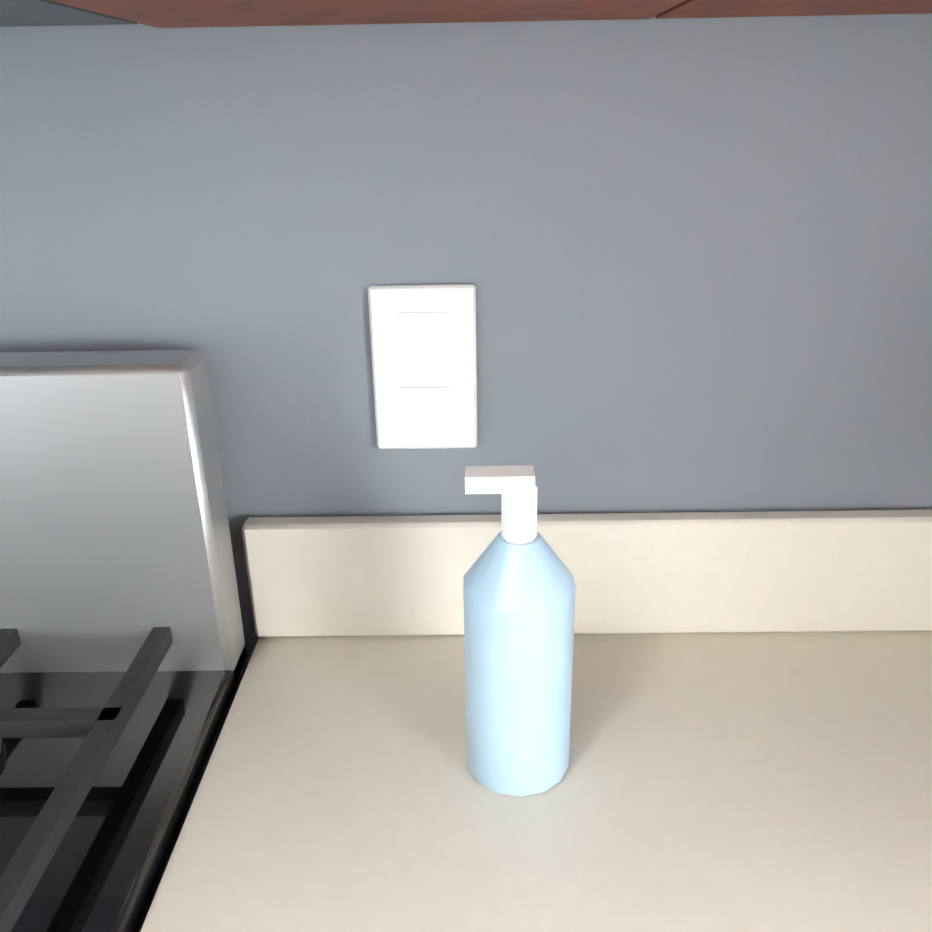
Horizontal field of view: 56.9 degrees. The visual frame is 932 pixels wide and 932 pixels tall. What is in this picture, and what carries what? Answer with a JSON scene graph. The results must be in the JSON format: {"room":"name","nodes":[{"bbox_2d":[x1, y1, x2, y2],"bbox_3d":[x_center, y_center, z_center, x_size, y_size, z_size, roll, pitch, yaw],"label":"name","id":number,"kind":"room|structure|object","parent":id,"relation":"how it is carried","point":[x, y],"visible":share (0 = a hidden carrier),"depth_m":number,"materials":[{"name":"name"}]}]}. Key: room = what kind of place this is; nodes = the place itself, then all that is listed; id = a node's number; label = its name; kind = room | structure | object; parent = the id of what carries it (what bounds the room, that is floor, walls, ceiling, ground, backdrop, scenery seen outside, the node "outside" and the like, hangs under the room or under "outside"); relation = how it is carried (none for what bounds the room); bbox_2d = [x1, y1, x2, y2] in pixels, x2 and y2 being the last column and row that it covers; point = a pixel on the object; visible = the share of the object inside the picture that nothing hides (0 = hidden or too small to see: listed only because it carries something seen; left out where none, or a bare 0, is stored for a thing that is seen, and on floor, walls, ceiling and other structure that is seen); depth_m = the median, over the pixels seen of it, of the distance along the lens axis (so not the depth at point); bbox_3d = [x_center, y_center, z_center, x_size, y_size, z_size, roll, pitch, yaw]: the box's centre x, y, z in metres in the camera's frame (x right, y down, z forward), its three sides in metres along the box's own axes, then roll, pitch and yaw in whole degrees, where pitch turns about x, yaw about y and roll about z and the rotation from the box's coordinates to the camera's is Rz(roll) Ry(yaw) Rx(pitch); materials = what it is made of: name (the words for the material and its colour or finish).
{"room":"kitchen","nodes":[
{"label":"kitchen","id":0,"kind":"room"},
{"bbox_2d":[0,13,931,660],"bbox_3d":[-0.665,-0.154,0.663,3.290,2.400,0.140,-1,23,1],"label":"wall","id":1,"kind":"structure","parent":0,"point":[690,259],"depth_m":0.58,"materials":[{"name":"grey paint"}]},
{"bbox_2d":[368,284,476,448],"bbox_3d":[-0.029,-0.068,0.612,0.074,0.120,0.009,-1,23,1],"label":"electrical outlet","id":2,"kind":"object","parent":1,"relation":"attached to","point":[423,351],"visible":1,"depth_m":0.61,"materials":[{"name":"white plastic"}]},
{"bbox_2d":[47,0,931,27],"bbox_3d":[-0.837,-0.485,0.094,2.658,0.755,0.649,-1,23,1],"label":"upper cabinet","id":3,"kind":"object","parent":1,"relation":"attached to","point":[193,13],"visible":1,"depth_m":0.47,"materials":[{"name":"brown wood"}]},
{"bbox_2d":[0,0,136,26],"bbox_3d":[-0.570,-0.380,0.243,0.736,0.434,0.449,-1,23,1],"label":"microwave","id":4,"kind":"object","parent":3,"relation":"attached to","point":[15,13],"visible":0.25,"depth_m":0.47,"materials":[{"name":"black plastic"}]},
{"bbox_3d":[-0.660,2.270,-1.868,3.470,0.120,6.800,-1,23,1],"label":"floor","id":5,"kind":"structure","parent":0,"visible":0},
{"bbox_2d":[0,350,248,931],"bbox_3d":[-0.543,0.588,0.498,0.750,1.155,0.676,-1,23,1],"label":"stove","id":6,"kind":"object","parent":5,"relation":"on","point":[124,660],"visible":0.98,"depth_m":0.57,"materials":[{"name":"grey metal"}]},
{"bbox_3d":[0.497,1.349,-1.003,0.649,0.874,2.865,-1,23,1],"label":"base cabinet","id":7,"kind":"object","parent":5,"relation":"on","visible":0},
{"bbox_2d":[140,512,931,931],"bbox_3d":[0.000,0.223,0.393,0.341,0.142,0.631,-1,23,1],"label":"countertop","id":8,"kind":"structure","parent":7,"relation":"on","point":[750,736],"depth_m":0.54,"materials":[{"name":"stone"}]},
{"bbox_2d":[463,465,575,796],"bbox_3d":[0.031,0.095,0.512,0.064,0.200,0.066,-1,23,1],"label":"soap bottle","id":9,"kind":"object","parent":8,"relation":"on","point":[519,587],"visible":1,"depth_m":0.49,"materials":[{"name":"blue plastic"}]},
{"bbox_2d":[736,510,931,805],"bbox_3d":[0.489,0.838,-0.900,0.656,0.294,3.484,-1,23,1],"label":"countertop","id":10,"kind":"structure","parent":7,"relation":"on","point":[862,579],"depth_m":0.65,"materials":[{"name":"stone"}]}
]}

